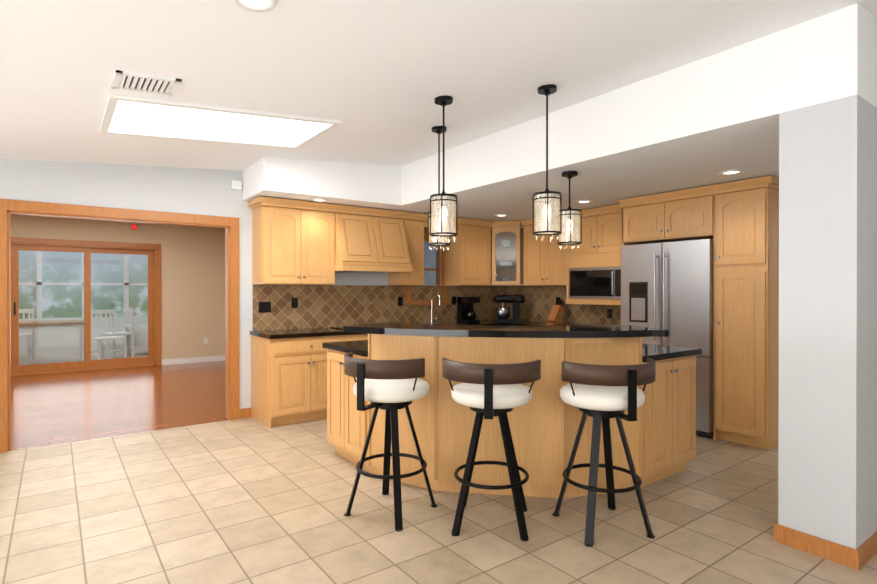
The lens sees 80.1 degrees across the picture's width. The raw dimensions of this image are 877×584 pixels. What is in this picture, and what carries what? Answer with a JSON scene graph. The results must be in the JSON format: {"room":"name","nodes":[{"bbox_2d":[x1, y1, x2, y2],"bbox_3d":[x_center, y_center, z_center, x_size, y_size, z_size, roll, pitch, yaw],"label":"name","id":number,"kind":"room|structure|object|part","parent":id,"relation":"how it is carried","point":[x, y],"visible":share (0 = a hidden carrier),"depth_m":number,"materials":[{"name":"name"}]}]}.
{"room":"kitchen","nodes":[
{"label":"kitchen","id":0,"kind":"room"},
{"bbox_2d":[19,348,147,364],"bbox_3d":[-7.143,1.356,9.740,5.320,0.098,3.300,0,0,-36],"label":"floor","id":1,"kind":"structure","parent":0,"point":[64,357],"depth_m":10.39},
{"bbox_2d":[19,309,34,359],"bbox_3d":[-8.113,0.814,10.024,0.470,0.980,0.480,0,0,44],"label":"chair","id":2,"kind":"object","parent":1,"relation":"on","point":[29,334],"depth_m":10.02,"materials":[{"name":"white wood"}]},
{"bbox_2d":[19,320,83,360],"bbox_3d":[-7.172,0.926,9.593,1.200,0.760,0.900,0,0,-36],"label":"table","id":3,"kind":"object","parent":1,"relation":"on","point":[55,325],"depth_m":9.41,"materials":[{"name":"wood"}]},
{"bbox_2d":[91,309,126,359],"bbox_3d":[-6.039,0.816,9.490,0.470,0.980,0.480,0,0,34],"label":"chair","id":4,"kind":"object","parent":1,"relation":"on","point":[106,312],"depth_m":9.59,"materials":[{"name":"white wood"}]},
{"bbox_2d":[100,308,133,358],"bbox_3d":[-6.469,0.813,10.483,0.480,0.980,0.470,0,0,44],"label":"chair","id":5,"kind":"object","parent":1,"relation":"on","point":[123,333],"depth_m":10.47,"materials":[{"name":"white wood"}]},
{"bbox_2d":[127,324,147,354],"bbox_3d":[-6.050,0.841,11.103,0.700,0.920,0.800,0,0,19],"label":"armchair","id":6,"kind":"object","parent":1,"relation":"on","point":[144,336],"depth_m":10.71,"materials":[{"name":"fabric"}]},
{"bbox_2d":[19,251,147,355],"bbox_3d":[-7.179,-0.045,9.784,5.520,2.700,3.180,0,0,-36],"label":"wall","id":7,"kind":"structure","parent":0,"point":[67,334],"depth_m":11.09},
{"bbox_2d":[11,214,222,359],"bbox_3d":[-6.200,-0.065,8.455,5.560,2.750,0.120,0,0,-36],"label":"wall","id":8,"kind":"structure","parent":0,"point":[192,287],"depth_m":9.48,"materials":[{"name":"beige paint"}]},
{"bbox_2d":[11,237,161,376],"bbox_3d":[-5.856,0.229,8.698,2.180,2.160,0.140,0,0,-36],"label":"sliding door","id":9,"kind":"structure","parent":8,"relation":"attached to","point":[153,282],"depth_m":8.69,"materials":[{"name":"brown wood"}]},
{"bbox_2d":[131,224,136,229],"bbox_3d":[-2.827,-0.625,4.840,0.056,0.106,0.056,0,0,-36],"label":"ornament","id":10,"kind":"object","parent":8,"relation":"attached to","point":[133,226],"visible":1,"depth_m":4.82,"materials":[{"name":"red plastic"}]},
{"bbox_2d":[162,338,224,364],"bbox_3d":[-4.494,1.086,9.634,1.100,0.440,0.015,0,0,-36],"label":"baseboard","id":11,"kind":"structure","parent":8,"relation":"attached to","point":[192,360],"depth_m":9.62,"materials":[{"name":"white wood"}]},
{"bbox_2d":[10,360,227,450],"bbox_3d":[-4.734,1.366,6.472,5.320,0.100,4.820,0,0,-36],"label":"floor","id":12,"kind":"structure","parent":0,"point":[55,408],"depth_m":6.21,"materials":[{"name":"brown wood"}]},
{"bbox_2d":[223,228,224,354],"bbox_3d":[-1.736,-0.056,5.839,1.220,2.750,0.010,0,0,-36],"label":"wall","id":13,"kind":"structure","parent":0,"point":[223,228],"depth_m":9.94,"materials":[{"name":"beige paint"}]},
{"bbox_2d":[0,159,491,408],"bbox_3d":[-2.655,-0.229,5.080,9.260,3.100,0.120,0,0,-36],"label":"wall","id":14,"kind":"structure","parent":0,"point":[210,192],"depth_m":5.01,"materials":[{"name":"grey paint"}]},
{"bbox_2d":[0,199,239,452],"bbox_3d":[-2.901,0.277,4.901,1.950,2.090,0.160,0,0,-36],"label":"door frame","id":15,"kind":"structure","parent":14,"relation":"attached to","point":[9,207],"depth_m":4.76,"materials":[{"name":"brown wood"}]},
{"bbox_2d":[231,180,241,189],"bbox_3d":[-2.093,-1.105,5.394,0.100,0.090,0.033,0,0,-36],"label":"smoke detector","id":16,"kind":"object","parent":14,"relation":"attached to","point":[236,185],"visible":0.86,"depth_m":5.38,"materials":[{"name":"white plastic"}]},
{"bbox_2d":[248,196,493,285],"bbox_3d":[-0.583,-0.517,6.186,3.130,0.868,0.553,0,0,-36],"label":"upper cabinet","id":17,"kind":"object","parent":14,"relation":"attached to","point":[296,242],"visible":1,"depth_m":5.70,"materials":[{"name":"brown wood"}]},
{"bbox_2d":[405,231,449,304],"bbox_3d":[-0.161,-0.315,6.853,0.700,0.960,0.105,0,0,-36],"label":"window","id":18,"kind":"structure","parent":14,"relation":"in","point":[408,301],"depth_m":6.97,"materials":[{"name":"brown wood"}]},
{"bbox_2d":[491,221,523,285],"bbox_3d":[0.925,-0.520,7.139,0.782,0.868,0.304,0,0,9],"label":"upper cabinet","id":19,"kind":"object","parent":14,"relation":"attached to","point":[507,253],"visible":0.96,"depth_m":7.07,"materials":[{"name":"brown wood"}]},
{"bbox_2d":[239,408,876,569],"bbox_3d":[-0.014,1.284,1.503,9.020,0.100,8.780,0,0,-36],"label":"baseboard","id":20,"kind":"structure","parent":14,"relation":"attached to","point":[861,555],"depth_m":2.62,"materials":[{"name":"brown wood"}]},
{"bbox_2d":[0,417,876,583],"bbox_3d":[-0.027,1.384,1.420,9.140,0.100,8.900,0,0,-36],"label":"floor","id":21,"kind":"structure","parent":0,"point":[250,500],"depth_m":2.99,"materials":[{"name":"tile"}]},
{"bbox_2d":[250,333,353,428],"bbox_3d":[-1.451,0.884,5.511,0.877,0.870,0.617,0,0,-36],"label":"base cabinet","id":22,"kind":"object","parent":21,"relation":"on","point":[289,374],"depth_m":5.19,"materials":[{"name":"brown wood"}]},
{"bbox_2d":[250,321,534,340],"bbox_3d":[-0.303,0.424,6.346,3.726,0.045,0.633,0,0,-36],"label":"countertop","id":23,"kind":"structure","parent":22,"relation":"on","point":[273,334],"depth_m":5.44,"materials":[{"name":"black stone"}]},
{"bbox_2d":[330,325,351,328],"bbox_3d":[-0.788,0.404,5.987,0.760,0.008,0.481,0,0,-36],"label":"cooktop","id":24,"kind":"object","parent":23,"relation":"in","point":[331,326],"depth_m":6.04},
{"bbox_2d":[430,293,440,322],"bbox_3d":[-0.017,0.207,6.705,0.101,0.396,0.205,0,0,-36],"label":"faucet","id":25,"kind":"object","parent":23,"relation":"on","point":[432,320],"visible":1,"depth_m":6.74,"materials":[{"name":"silver metal"}]},
{"bbox_3d":[0.057,0.403,6.560,0.520,0.004,0.340,0,0,-36],"label":"sink rim","id":26,"kind":"part","parent":23,"relation":"part of","materials":[{"name":"silver metal"}]},
{"bbox_2d":[457,297,479,322],"bbox_3d":[0.405,0.234,7.015,0.200,0.340,0.240,0,0,-36],"label":"coffee maker","id":27,"kind":"object","parent":23,"relation":"on","point":[466,312],"visible":1,"depth_m":6.97,"materials":[{"name":"black plastic"}]},
{"bbox_2d":[494,294,524,321],"bbox_3d":[0.959,0.217,7.059,0.414,0.372,0.210,0,0,9],"label":"stand mixer","id":28,"kind":"object","parent":23,"relation":"on","point":[502,314],"visible":1,"depth_m":7.00,"materials":[{"name":"black metal"}]},
{"bbox_2d":[354,333,367,340],"bbox_3d":[-0.793,0.883,5.996,1.041,0.870,0.617,0,0,-36],"label":"base cabinet","id":29,"kind":"object","parent":21,"relation":"on","point":[357,336],"depth_m":5.59,"materials":[{"name":"brown wood"}]},
{"bbox_2d":[344,352,436,531],"bbox_3d":[-0.287,0.854,3.156,0.550,0.952,0.550,0,0,-36],"label":"stool","id":30,"kind":"object","parent":21,"relation":"on","point":[391,387],"visible":1,"depth_m":2.99,"materials":[{"name":"metal"}]},
{"bbox_2d":[442,358,540,540],"bbox_3d":[0.305,0.855,3.012,0.574,0.952,0.573,0,0,-36],"label":"stool","id":31,"kind":"object","parent":21,"relation":"on","point":[490,391],"visible":1,"depth_m":2.84,"materials":[{"name":"metal"}]},
{"bbox_2d":[322,326,701,497],"bbox_3d":[0.490,0.796,4.030,2.074,1.058,2.074,0,0,-36],"label":"kitchen island","id":32,"kind":"object","parent":21,"relation":"on","point":[544,424],"depth_m":3.40,"materials":[{"name":"brown wood"}]},
{"bbox_2d":[343,323,668,354],"bbox_3d":[0.399,0.247,3.426,1.621,0.040,1.621,0,0,-36],"label":"island countertop","id":33,"kind":"structure","parent":32,"relation":"on","point":[488,339],"depth_m":3.31,"materials":[{"name":"black stone"}]},
{"bbox_2d":[552,358,655,546],"bbox_3d":[0.925,0.855,2.953,0.550,0.952,0.550,0,0,-36],"label":"stool","id":34,"kind":"object","parent":21,"relation":"on","point":[603,393],"visible":1,"depth_m":2.81,"materials":[{"name":"metal"}]},
{"bbox_2d":[621,239,712,437],"bbox_3d":[2.395,0.421,5.184,0.751,1.800,0.900,0,0,-36],"label":"refrigerator","id":35,"kind":"object","parent":21,"relation":"on","point":[667,285],"visible":0.52,"depth_m":4.86,"materials":[{"name":"silver metal"}]},
{"bbox_2d":[618,176,778,449],"bbox_3d":[2.558,0.188,5.012,0.707,2.268,1.420,0,0,-36],"label":"tall cabinet","id":36,"kind":"object","parent":21,"relation":"on","point":[737,222],"visible":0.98,"depth_m":4.49,"materials":[{"name":"brown wood"}]},
{"bbox_2d":[778,95,876,548],"bbox_3d":[2.058,0.189,2.751,0.360,2.280,0.335,0,0,-36],"label":"post","id":37,"kind":"object","parent":21,"relation":"on","point":[827,455],"visible":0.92,"depth_m":2.62,"materials":[{"name":"grey paint"}]},
{"bbox_2d":[0,0,876,170],"bbox_3d":[-0.014,-1.254,1.495,9.260,0.907,9.020,0,0,-36],"label":"ceiling","id":38,"kind":"structure","parent":0,"point":[376,77],"depth_m":2.79,"materials":[{"name":"white paint"}]},
{"bbox_2d":[111,70,181,95],"bbox_3d":[-1.619,-1.153,2.889,0.310,0.038,0.270,0,0,-36],"label":"ceiling vent","id":39,"kind":"object","parent":38,"relation":"in","point":[140,82],"visible":0.98,"depth_m":2.88,"materials":[{"name":"white plastic"}]},
{"bbox_2d":[99,94,341,148],"bbox_3d":[-1.568,-1.202,3.797,1.466,0.144,0.870,0,0,-36],"label":"skylight panel","id":40,"kind":"object","parent":38,"relation":"attached to","point":[125,115],"visible":1,"depth_m":3.70,"materials":[{"name":"white plastic"}]},
{"bbox_2d":[232,0,276,11],"bbox_3d":[-0.739,-1.170,2.091,0.175,0.024,0.176,0,0,-36],"label":"recessed light","id":41,"kind":"object","parent":38,"relation":"in","point":[258,5],"visible":1,"depth_m":2.12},
{"bbox_2d":[427,126,450,249],"bbox_3d":[0.004,-0.844,4.268,0.192,1.002,0.192,0,0,-36],"label":"pendant light","id":42,"kind":"object","parent":38,"relation":"hanging from","point":[438,130],"visible":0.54,"depth_m":4.26,"materials":[{"name":"glass"}]},
{"bbox_2d":[429,95,457,241],"bbox_3d":[0.034,-0.824,3.520,0.192,0.967,0.192,0,0,-36],"label":"pendant light","id":43,"kind":"object","parent":38,"relation":"hanging from","point":[445,203],"visible":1,"depth_m":3.48,"materials":[{"name":"glass"}]},
{"bbox_2d":[532,84,561,240],"bbox_3d":[0.716,-0.845,3.438,0.192,1.009,0.192,0,0,-36],"label":"pendant light","id":44,"kind":"object","parent":38,"relation":"hanging from","point":[547,196],"visible":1,"depth_m":3.41,"materials":[{"name":"glass"}]},
{"bbox_2d":[243,3,876,224],"bbox_3d":[0.900,-1.342,4.653,3.800,0.770,4.780,0,0,-36],"label":"ceiling soffit","id":45,"kind":"structure","parent":0,"point":[702,122],"depth_m":3.75,"materials":[{"name":"white paint"}]},
{"bbox_2d":[311,198,327,201],"bbox_3d":[-1.238,-0.954,5.414,0.176,0.010,0.176,0,0,-36],"label":"recessed light","id":46,"kind":"object","parent":45,"relation":"attached to","point":[319,200],"visible":1,"depth_m":5.41,"materials":[{"name":"white"}]},
{"bbox_2d":[495,214,508,216],"bbox_3d":[0.791,-0.958,6.537,0.176,0.010,0.176,0,0,-36],"label":"recessed light","id":47,"kind":"object","parent":45,"relation":"attached to","point":[502,215],"visible":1,"depth_m":6.53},
{"bbox_2d":[557,171,581,248],"bbox_3d":[1.048,-0.650,4.168,0.192,0.614,0.192,0,0,-36],"label":"pendant light","id":48,"kind":"object","parent":45,"relation":"hanging from","point":[568,227],"visible":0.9,"depth_m":4.11,"materials":[{"name":"glass"}]},
{"bbox_2d":[576,200,592,203],"bbox_3d":[1.537,-0.954,5.509,0.176,0.010,0.176,0,0,-36],"label":"recessed light","id":49,"kind":"object","parent":45,"relation":"attached to","point":[584,201],"visible":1,"depth_m":5.50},
{"bbox_2d":[719,169,743,174],"bbox_3d":[2.324,-0.950,4.139,0.176,0.010,0.176,0,0,-36],"label":"recessed light","id":50,"kind":"object","parent":45,"relation":"attached to","point":[732,172],"visible":1,"depth_m":4.12,"materials":[{"name":"white"}]},
{"bbox_2d":[506,286,620,325],"bbox_3d":[1.452,0.618,6.568,0.643,1.397,2.356,0,0,-36],"label":"backsplash","id":51,"kind":"structure","parent":0,"point":[538,304],"depth_m":6.85,"materials":[{"name":"brown tile"}]},
{"bbox_2d":[546,299,563,324],"bbox_3d":[1.491,0.249,6.598,0.234,0.313,0.120,0,0,-36],"label":"knife block","id":52,"kind":"object","parent":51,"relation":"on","point":[556,313],"visible":1,"depth_m":6.56,"materials":[{"name":"brown wood"}]},
{"label":"outside","id":53,"kind":"structure","parent":0,"visible":0},
{"bbox_2d":[19,250,147,318],"bbox_3d":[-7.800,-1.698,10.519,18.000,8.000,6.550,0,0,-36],"label":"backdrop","id":54,"kind":"structure","parent":53,"point":[25,298],"depth_m":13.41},
{"bbox_3d":[3.700,-0.226,4.162,0.120,3.100,8.900,0,0,-36],"label":"wall","id":55,"kind":"structure","parent":0,"visible":0},
{"bbox_2d":[520,204,621,304],"bbox_3d":[1.720,-0.405,6.348,0.467,1.093,1.690,0,0,-36],"label":"upper cabinet","id":56,"kind":"object","parent":55,"relation":"attached to","point":[547,262],"visible":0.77,"depth_m":6.05,"materials":[{"name":"brown wood"}]}
]}

